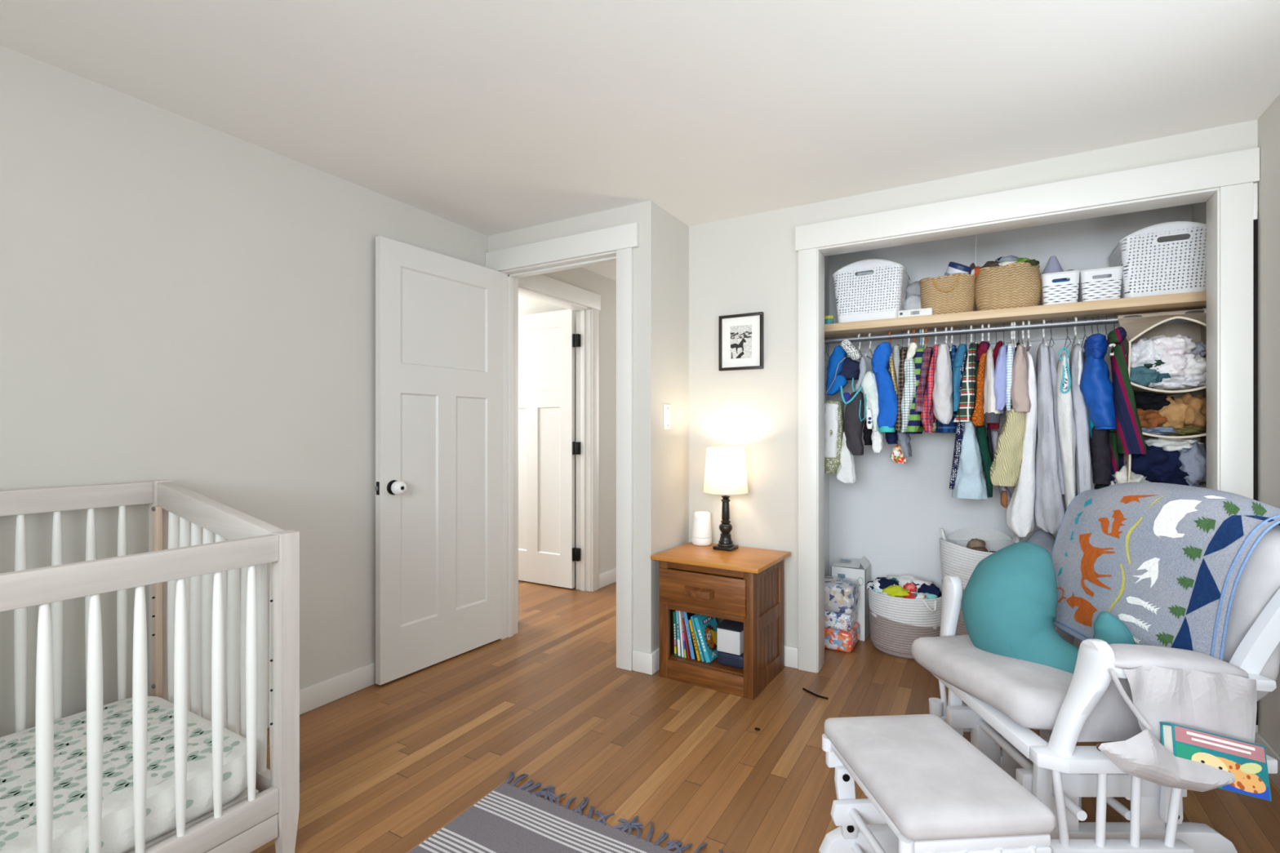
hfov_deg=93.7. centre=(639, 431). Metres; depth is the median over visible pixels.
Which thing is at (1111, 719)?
drape
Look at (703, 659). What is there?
picture book
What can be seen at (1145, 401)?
sweater
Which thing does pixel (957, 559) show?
rope basket
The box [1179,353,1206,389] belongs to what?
bodysuit
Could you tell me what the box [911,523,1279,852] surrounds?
glider chair
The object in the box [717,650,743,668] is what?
case
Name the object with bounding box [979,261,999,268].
trousers
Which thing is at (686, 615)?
picture book
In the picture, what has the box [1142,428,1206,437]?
shelf
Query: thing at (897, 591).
clothes
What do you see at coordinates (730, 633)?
box
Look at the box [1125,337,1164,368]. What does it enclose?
bodysuit
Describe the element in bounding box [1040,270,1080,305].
basket
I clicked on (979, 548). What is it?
hat
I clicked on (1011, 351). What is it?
striped shirt
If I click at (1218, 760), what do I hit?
art
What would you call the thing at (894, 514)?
wall
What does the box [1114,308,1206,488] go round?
organizer
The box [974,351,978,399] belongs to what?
shirt
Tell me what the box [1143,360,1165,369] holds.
trousers
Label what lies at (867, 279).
cloth
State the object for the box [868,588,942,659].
rope basket
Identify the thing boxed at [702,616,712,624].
art
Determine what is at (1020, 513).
garment
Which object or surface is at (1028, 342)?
hanger
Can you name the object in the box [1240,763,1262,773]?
art
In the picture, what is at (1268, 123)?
wall
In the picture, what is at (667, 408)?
light switch
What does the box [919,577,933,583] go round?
clothes
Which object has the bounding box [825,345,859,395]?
sun hat
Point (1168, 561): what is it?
blanket
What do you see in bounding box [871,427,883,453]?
sleeper
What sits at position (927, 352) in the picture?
plaid shirt
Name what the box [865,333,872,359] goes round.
hanger
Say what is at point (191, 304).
wall
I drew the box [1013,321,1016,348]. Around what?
hanger
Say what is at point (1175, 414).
trousers
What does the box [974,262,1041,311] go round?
seagrass basket
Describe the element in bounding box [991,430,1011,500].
trousers
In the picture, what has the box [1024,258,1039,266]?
shirt
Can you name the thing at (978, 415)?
sweater
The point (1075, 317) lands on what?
hanger
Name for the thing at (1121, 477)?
sweater
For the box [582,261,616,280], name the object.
ceiling
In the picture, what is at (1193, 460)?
sweater
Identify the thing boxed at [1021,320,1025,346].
hanger
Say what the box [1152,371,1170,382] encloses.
shirt
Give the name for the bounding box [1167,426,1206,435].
shirt
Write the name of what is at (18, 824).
mattress
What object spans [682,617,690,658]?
picture book
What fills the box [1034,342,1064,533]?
garment
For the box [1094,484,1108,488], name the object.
cloth
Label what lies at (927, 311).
carton
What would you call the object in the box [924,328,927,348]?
hanger
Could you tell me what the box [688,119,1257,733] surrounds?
wall
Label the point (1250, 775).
art
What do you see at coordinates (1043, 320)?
hanger
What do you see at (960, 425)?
dress
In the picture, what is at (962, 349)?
hood
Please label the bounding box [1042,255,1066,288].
cone
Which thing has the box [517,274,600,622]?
trim
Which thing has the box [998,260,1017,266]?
shirt
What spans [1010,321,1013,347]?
hanger
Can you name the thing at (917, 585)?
clothes
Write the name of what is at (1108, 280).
box
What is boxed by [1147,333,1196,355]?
bodysuit
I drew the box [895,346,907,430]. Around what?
plaid shirt
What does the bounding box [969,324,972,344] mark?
hanger
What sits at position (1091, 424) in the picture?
jacket
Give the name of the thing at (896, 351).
shirt
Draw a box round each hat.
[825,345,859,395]
[970,546,987,551]
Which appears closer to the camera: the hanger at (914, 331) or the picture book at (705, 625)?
the picture book at (705, 625)
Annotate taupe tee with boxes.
[1010,343,1031,412]
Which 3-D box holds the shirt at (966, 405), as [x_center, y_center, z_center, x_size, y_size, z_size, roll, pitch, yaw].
[1.616,-0.237,2.968,0.107,0.388,0.385,0,0,30]
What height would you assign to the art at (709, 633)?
0.089 m
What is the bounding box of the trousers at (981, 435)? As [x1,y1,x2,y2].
[976,425,992,497]
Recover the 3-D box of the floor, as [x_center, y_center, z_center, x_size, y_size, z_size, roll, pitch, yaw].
[-0.546,1.180,2.654,5.600,0.050,7.550,0,0,30]
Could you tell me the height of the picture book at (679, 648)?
0.215 m
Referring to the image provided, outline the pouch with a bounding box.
[968,262,976,275]
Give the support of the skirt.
hanging from the taupe tee
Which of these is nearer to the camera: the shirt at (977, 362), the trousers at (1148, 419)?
the trousers at (1148, 419)
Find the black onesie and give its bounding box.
[862,419,871,445]
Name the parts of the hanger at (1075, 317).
frame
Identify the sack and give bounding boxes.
[1048,345,1064,494]
[1055,346,1075,511]
[1069,344,1094,496]
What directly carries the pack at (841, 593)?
on the pack at (833, 620)
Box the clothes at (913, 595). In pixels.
[902,591,927,599]
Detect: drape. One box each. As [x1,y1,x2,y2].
[1076,678,1142,742]
[1124,665,1257,743]
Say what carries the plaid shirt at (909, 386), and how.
hanging from the hanger at (914, 331)
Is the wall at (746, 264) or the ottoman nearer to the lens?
the ottoman
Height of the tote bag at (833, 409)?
0.388 m
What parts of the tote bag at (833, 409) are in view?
white panel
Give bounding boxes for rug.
[408,771,733,852]
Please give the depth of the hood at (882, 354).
3.00 m
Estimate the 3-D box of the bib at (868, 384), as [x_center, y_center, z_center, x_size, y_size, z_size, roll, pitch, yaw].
[1.188,-0.153,3.079,0.098,0.308,0.082,0,0,30]
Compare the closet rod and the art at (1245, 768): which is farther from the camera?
the closet rod
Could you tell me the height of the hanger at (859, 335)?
0.138 m
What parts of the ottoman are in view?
corner post, rail, swing arm, rail, corner post, rail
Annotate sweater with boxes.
[971,352,986,426]
[1108,465,1150,485]
[1119,443,1182,476]
[1133,391,1174,410]
[1144,437,1204,451]
[1145,467,1189,485]
[1178,440,1206,485]
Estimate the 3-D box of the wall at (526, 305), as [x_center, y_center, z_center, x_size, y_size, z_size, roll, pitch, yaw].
[-1.719,0.000,4.272,2.070,2.310,1.880,0,0,30]
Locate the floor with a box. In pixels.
[250,580,1279,852]
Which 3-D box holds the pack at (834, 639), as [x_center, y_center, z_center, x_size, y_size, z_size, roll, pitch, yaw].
[1.067,1.098,3.255,0.209,0.114,0.241,0,0,30]
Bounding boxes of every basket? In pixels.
[832,258,910,323]
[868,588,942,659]
[918,273,976,315]
[939,526,1019,635]
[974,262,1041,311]
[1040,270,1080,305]
[1075,266,1124,302]
[1107,221,1206,298]
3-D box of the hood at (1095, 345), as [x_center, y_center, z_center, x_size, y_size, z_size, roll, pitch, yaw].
[1.970,-0.361,2.595,0.081,0.111,0.163,0,0,30]
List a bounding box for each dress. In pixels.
[949,353,967,489]
[951,420,988,499]
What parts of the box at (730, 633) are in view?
lid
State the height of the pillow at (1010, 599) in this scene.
0.415 m
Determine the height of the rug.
0.018 m
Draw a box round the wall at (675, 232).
[662,208,688,551]
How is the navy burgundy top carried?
hanging from the hanger at (982, 325)
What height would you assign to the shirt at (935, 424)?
0.096 m
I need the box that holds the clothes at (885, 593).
[870,591,937,629]
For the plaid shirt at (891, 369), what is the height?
0.264 m
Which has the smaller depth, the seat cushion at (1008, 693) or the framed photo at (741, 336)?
the seat cushion at (1008, 693)
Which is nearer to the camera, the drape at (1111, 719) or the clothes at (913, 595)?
the drape at (1111, 719)
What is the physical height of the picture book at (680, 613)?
0.262 m
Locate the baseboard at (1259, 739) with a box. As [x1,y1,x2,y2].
[1254,733,1279,790]
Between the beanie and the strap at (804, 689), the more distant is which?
the beanie
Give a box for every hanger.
[857,333,862,359]
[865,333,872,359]
[906,329,910,347]
[912,329,915,342]
[919,328,921,347]
[921,328,924,346]
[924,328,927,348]
[933,328,937,345]
[945,327,947,342]
[949,326,953,352]
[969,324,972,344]
[981,324,983,341]
[987,324,990,347]
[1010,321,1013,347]
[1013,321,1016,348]
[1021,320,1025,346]
[1026,320,1031,351]
[1041,319,1047,345]
[1048,320,1054,346]
[1063,318,1071,350]
[1071,316,1080,350]
[1080,316,1087,347]
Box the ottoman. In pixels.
[818,714,1056,852]
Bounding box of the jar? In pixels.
[824,315,833,324]
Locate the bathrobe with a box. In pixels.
[1106,326,1146,454]
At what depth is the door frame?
3.03 m
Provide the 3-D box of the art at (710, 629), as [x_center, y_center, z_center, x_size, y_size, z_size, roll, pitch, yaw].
[0.335,0.971,2.819,0.042,0.123,0.124,0,0,32]
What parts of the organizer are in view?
panel, panel, panel, panel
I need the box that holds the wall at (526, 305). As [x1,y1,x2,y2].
[518,294,576,585]
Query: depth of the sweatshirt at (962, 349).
2.85 m
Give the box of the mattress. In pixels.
[0,696,247,852]
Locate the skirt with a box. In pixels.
[990,407,1025,486]
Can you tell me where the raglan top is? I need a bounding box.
[983,347,1000,423]
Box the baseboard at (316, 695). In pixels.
[226,661,375,735]
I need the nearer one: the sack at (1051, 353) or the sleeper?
the sack at (1051, 353)
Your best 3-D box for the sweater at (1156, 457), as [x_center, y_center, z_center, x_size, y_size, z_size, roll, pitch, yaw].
[2.160,0.120,2.527,0.235,0.168,0.206,0,0,30]
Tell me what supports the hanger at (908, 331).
hanging from the closet rod
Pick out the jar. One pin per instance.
(828, 319)
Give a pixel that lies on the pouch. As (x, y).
(972, 265)
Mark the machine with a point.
(701, 529)
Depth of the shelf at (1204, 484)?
2.44 m
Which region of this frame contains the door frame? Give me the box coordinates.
[485,222,639,671]
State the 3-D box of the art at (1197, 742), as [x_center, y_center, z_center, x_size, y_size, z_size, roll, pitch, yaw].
[1.312,0.704,1.354,0.147,0.046,0.006,0,0,3]
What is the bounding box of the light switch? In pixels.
[663,404,671,429]
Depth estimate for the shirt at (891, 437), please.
3.06 m
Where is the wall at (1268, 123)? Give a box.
[1191,93,1279,755]
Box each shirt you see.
[884,430,897,444]
[888,352,897,395]
[892,344,902,388]
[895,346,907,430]
[900,342,917,432]
[914,346,933,411]
[920,344,939,432]
[932,417,937,431]
[936,345,956,432]
[953,342,978,422]
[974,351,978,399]
[987,340,1003,429]
[994,345,1007,414]
[995,255,1017,262]
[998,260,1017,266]
[1004,343,1015,411]
[1016,257,1031,262]
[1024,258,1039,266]
[1129,365,1157,387]
[1141,426,1177,435]
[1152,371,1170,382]
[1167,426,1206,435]
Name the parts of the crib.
rail, rail, leg, rail, rail, rail, leg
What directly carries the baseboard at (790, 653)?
attached to the wall at (746, 264)
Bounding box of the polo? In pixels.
[906,346,924,434]
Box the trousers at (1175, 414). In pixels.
[1158,395,1188,433]
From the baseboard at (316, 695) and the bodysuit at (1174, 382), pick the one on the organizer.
the bodysuit at (1174, 382)
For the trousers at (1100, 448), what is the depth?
2.58 m
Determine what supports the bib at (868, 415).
hanging from the bib at (868, 384)
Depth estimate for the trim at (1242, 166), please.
2.40 m
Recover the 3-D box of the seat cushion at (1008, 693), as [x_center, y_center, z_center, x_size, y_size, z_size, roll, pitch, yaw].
[1.195,0.746,1.812,0.530,0.134,0.560,0,0,0]
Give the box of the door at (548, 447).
[518,309,580,588]
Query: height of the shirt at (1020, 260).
0.059 m
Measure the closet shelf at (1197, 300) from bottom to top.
0.041 m
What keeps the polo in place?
hanging from the hanger at (922, 330)
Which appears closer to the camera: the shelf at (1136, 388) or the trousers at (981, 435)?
the shelf at (1136, 388)
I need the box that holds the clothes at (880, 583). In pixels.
[866,577,898,590]
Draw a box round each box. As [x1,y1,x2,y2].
[715,618,743,655]
[1084,280,1114,298]
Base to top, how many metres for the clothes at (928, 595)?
0.044 m
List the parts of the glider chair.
rail knob, rail, arm post, swing arm, rail, rail, swing arm, arm post, rail, rail, seat rail, swing arm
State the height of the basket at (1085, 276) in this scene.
0.147 m
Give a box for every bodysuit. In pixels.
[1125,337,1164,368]
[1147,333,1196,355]
[1148,375,1188,390]
[1152,351,1195,376]
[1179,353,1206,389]
[1180,377,1206,389]
[1191,341,1206,357]
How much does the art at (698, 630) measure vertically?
0.095 m
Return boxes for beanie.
[973,266,981,276]
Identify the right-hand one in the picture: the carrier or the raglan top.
the raglan top
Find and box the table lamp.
[702,447,748,551]
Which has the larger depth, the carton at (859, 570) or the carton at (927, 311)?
the carton at (859, 570)
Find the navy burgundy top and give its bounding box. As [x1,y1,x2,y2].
[976,341,990,361]
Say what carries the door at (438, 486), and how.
in the wall at (191, 304)
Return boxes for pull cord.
[975,234,976,266]
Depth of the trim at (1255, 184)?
2.11 m
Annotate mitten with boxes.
[840,339,860,360]
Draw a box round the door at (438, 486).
[374,235,502,684]
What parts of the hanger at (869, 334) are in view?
frame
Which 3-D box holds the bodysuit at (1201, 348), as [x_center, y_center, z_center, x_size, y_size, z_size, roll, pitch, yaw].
[2.323,-0.344,2.539,0.139,0.091,0.113,0,0,30]
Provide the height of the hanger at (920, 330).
0.138 m
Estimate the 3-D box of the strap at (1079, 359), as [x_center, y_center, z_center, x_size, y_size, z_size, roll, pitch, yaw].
[1.923,-0.278,2.626,0.016,0.154,0.023,0,0,30]
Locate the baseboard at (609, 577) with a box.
[599,568,616,588]
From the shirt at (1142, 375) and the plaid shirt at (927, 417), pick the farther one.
the plaid shirt at (927, 417)
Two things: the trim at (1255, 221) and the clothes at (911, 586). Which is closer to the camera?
the trim at (1255, 221)
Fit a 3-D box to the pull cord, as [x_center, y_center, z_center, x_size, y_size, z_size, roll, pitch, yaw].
[1.719,-0.962,3.072,0.007,0.273,0.006,0,0,30]
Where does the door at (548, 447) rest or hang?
in the wall at (526, 305)
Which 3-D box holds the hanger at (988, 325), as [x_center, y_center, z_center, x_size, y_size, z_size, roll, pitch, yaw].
[1.709,-0.458,2.939,0.010,0.138,0.262,0,0,30]
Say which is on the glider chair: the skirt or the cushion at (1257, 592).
the cushion at (1257, 592)
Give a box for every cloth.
[835,431,856,483]
[845,279,895,314]
[855,356,866,390]
[902,281,919,297]
[1000,490,1008,507]
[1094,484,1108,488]
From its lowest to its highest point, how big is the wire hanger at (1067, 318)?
0.133 m
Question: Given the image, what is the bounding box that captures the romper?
[897,431,912,456]
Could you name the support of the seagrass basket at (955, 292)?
on the closet shelf at (1197, 300)
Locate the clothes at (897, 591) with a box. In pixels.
[882,585,910,598]
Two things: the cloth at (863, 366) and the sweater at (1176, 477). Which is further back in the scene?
the cloth at (863, 366)
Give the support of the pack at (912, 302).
on the closet shelf at (1197, 300)
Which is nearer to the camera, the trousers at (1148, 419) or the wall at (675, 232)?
the trousers at (1148, 419)
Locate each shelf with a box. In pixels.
[670,651,743,675]
[824,290,1206,337]
[1131,385,1202,395]
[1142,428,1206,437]
[1199,481,1206,488]
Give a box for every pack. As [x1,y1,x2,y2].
[824,575,858,614]
[824,607,857,631]
[824,622,859,653]
[904,295,921,310]
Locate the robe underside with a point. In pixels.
(1115, 461)
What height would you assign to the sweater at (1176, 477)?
0.100 m
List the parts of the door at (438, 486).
latch plate, knob, knob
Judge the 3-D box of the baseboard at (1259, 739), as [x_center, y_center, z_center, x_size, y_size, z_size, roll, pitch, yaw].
[1.030,1.105,0.143,0.014,0.100,4.518,0,0,30]
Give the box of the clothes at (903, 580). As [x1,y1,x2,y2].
[885,574,930,588]
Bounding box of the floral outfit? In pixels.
[889,444,906,463]
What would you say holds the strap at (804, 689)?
on the floor
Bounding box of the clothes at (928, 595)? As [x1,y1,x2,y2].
[924,592,937,599]
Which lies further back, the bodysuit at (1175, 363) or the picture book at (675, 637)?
the picture book at (675, 637)
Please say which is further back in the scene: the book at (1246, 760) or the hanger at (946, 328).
the hanger at (946, 328)
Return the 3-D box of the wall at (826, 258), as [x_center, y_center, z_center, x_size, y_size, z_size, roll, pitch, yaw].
[0.922,0.028,3.356,0.120,2.254,0.665,0,0,30]
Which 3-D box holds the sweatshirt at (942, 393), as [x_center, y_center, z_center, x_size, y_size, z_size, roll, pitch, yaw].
[1.528,-0.235,3.011,0.090,0.402,0.396,0,0,30]
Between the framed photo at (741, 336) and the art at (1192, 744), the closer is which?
the art at (1192, 744)
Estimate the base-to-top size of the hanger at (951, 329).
0.138 m
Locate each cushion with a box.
[911,634,1073,730]
[1222,524,1279,701]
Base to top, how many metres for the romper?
0.129 m
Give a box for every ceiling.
[0,0,1279,235]
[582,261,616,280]
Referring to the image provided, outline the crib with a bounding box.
[0,480,299,852]
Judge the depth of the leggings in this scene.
2.87 m
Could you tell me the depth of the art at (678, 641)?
2.83 m
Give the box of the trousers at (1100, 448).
[1088,426,1111,484]
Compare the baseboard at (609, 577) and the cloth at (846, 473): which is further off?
the baseboard at (609, 577)
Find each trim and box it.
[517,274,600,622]
[518,285,591,591]
[795,147,1259,252]
[798,182,1253,672]
[817,187,1219,672]
[828,319,1191,354]
[1253,182,1257,220]
[1253,218,1257,724]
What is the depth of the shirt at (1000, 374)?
2.75 m
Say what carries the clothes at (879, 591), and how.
in the rope basket at (899, 622)
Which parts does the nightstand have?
panel, handle, drawer, rail, rail, rail, panel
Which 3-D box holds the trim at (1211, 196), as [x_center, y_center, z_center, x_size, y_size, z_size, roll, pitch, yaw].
[1.496,0.134,2.567,1.454,2.042,0.127,0,0,30]
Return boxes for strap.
[802,688,828,699]
[1077,350,1081,385]
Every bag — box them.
[824,400,844,473]
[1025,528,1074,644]
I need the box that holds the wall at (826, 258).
[824,255,829,576]
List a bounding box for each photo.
[719,311,764,371]
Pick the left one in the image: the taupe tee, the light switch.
the light switch
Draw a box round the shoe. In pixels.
[966,538,985,548]
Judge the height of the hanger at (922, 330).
0.138 m
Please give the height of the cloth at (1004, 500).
0.078 m
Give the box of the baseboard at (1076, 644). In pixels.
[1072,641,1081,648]
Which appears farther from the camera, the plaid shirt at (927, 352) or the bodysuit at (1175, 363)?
the plaid shirt at (927, 352)
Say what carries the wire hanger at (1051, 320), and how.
hanging from the closet rod
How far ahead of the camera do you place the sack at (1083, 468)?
2.64 m
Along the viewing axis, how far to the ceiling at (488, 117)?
1.88 m
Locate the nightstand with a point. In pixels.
(744, 584)
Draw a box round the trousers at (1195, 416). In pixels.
[1179,392,1206,428]
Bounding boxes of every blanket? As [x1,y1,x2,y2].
[852,267,885,287]
[1051,482,1279,660]
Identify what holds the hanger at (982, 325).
hanging from the closet rod
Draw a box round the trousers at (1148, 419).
[1136,408,1166,428]
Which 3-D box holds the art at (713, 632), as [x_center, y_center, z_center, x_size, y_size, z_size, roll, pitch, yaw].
[0.359,0.975,2.848,0.024,0.077,0.052,0,0,43]
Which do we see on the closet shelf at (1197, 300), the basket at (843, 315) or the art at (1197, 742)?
the basket at (843, 315)
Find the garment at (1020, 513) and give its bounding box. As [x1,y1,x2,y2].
[1005,351,1037,537]
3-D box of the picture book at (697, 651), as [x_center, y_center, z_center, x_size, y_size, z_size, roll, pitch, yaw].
[0.295,0.972,2.856,0.061,0.183,0.161,0,0,32]
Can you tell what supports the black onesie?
in the carrier
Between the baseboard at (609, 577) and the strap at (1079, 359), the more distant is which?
the baseboard at (609, 577)
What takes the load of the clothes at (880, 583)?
on the clothes at (885, 593)
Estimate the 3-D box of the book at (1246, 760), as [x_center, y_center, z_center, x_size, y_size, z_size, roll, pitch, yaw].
[1.300,0.745,1.357,0.227,0.158,0.071,0,0,3]
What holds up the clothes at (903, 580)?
in the rope basket at (899, 622)
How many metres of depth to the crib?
1.59 m
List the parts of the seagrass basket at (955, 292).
handle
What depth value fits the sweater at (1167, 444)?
2.45 m
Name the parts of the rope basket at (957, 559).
handle, handle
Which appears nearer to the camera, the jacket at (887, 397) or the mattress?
the mattress
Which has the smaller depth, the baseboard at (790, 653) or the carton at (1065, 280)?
the carton at (1065, 280)
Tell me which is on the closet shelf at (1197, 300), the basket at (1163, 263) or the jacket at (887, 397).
the basket at (1163, 263)
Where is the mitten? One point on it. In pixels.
(846, 344)
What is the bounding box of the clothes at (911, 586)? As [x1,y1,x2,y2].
[902,582,917,592]
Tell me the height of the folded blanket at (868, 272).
0.127 m
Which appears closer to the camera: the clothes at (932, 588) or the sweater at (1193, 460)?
the sweater at (1193, 460)
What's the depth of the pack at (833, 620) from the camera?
3.15 m
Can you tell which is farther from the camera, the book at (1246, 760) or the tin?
the tin
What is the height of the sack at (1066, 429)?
0.803 m
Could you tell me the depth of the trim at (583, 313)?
4.33 m
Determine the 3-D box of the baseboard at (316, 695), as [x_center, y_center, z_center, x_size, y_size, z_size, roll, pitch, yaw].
[-1.884,1.105,1.583,0.014,0.100,4.098,0,0,30]
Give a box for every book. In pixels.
[672,610,678,655]
[675,610,681,657]
[678,610,684,657]
[682,611,697,659]
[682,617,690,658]
[682,631,687,657]
[688,619,701,660]
[690,613,705,662]
[693,614,718,662]
[1159,721,1271,801]
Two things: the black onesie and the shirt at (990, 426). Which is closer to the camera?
the shirt at (990, 426)
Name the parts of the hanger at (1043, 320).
frame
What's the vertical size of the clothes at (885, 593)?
0.212 m
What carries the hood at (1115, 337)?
attached to the bathrobe
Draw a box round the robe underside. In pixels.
[1109,431,1119,484]
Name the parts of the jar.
lid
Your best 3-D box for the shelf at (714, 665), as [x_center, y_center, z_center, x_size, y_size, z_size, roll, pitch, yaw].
[0.399,1.071,2.877,0.424,0.012,0.368,0,0,32]
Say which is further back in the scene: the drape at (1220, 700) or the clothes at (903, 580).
the clothes at (903, 580)
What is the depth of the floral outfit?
3.03 m
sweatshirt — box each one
[932,342,953,424]
[952,343,968,412]
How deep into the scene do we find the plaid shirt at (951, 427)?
2.94 m
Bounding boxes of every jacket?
[871,342,897,432]
[1079,333,1116,429]
[1088,415,1094,437]
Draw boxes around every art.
[677,639,680,655]
[697,630,706,651]
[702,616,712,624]
[704,623,717,651]
[705,627,714,648]
[711,629,716,644]
[1174,725,1266,763]
[1175,742,1201,759]
[1186,731,1255,754]
[1191,752,1228,772]
[1216,756,1266,793]
[1222,784,1270,800]
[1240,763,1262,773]
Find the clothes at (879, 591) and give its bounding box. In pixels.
[871,588,882,593]
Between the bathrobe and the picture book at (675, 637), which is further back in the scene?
the picture book at (675, 637)
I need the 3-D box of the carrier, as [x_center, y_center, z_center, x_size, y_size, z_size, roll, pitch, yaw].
[1.121,-0.075,3.132,0.128,0.398,0.109,0,0,30]
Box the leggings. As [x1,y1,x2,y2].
[986,427,992,462]
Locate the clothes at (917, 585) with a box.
[906,580,920,592]
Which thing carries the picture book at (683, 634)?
on the nightstand
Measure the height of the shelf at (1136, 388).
0.051 m
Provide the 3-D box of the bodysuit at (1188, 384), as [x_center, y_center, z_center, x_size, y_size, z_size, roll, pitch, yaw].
[2.255,-0.199,2.475,0.142,0.052,0.198,0,0,30]
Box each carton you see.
[831,555,870,640]
[897,307,933,317]
[1046,279,1072,302]
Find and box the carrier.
[840,377,866,455]
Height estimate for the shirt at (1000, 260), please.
0.067 m
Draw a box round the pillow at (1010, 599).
[961,542,1135,673]
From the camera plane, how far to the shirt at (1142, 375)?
2.49 m
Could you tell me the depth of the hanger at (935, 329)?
3.05 m
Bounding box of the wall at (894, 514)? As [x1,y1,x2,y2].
[829,204,1191,642]
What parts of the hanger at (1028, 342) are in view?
frame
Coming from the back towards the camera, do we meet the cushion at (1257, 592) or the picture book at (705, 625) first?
the picture book at (705, 625)
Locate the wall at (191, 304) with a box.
[0,44,616,737]
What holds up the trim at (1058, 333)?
attached to the wall at (894, 514)
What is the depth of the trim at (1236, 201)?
2.15 m
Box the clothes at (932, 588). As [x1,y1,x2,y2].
[917,582,941,597]
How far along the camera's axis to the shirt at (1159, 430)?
2.46 m
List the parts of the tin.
lid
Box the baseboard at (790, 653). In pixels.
[783,644,798,668]
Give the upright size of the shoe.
0.084 m
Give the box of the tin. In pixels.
[943,261,971,275]
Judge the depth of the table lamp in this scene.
2.90 m
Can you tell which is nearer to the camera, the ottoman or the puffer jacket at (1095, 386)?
the ottoman
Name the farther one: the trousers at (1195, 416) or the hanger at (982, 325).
the hanger at (982, 325)
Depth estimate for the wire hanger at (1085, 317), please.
2.76 m
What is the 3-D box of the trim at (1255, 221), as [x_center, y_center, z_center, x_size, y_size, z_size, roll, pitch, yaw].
[2.169,0.130,2.117,0.015,1.810,0.004,0,0,30]
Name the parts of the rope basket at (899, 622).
handle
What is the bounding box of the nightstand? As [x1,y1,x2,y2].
[650,542,791,699]
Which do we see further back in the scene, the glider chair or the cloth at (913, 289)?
the cloth at (913, 289)
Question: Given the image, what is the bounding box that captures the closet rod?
[824,307,1206,344]
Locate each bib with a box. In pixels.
[861,371,878,431]
[866,400,872,429]
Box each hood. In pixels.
[871,342,892,373]
[954,343,968,368]
[1083,333,1107,359]
[1106,326,1126,346]
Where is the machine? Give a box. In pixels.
[691,511,712,546]

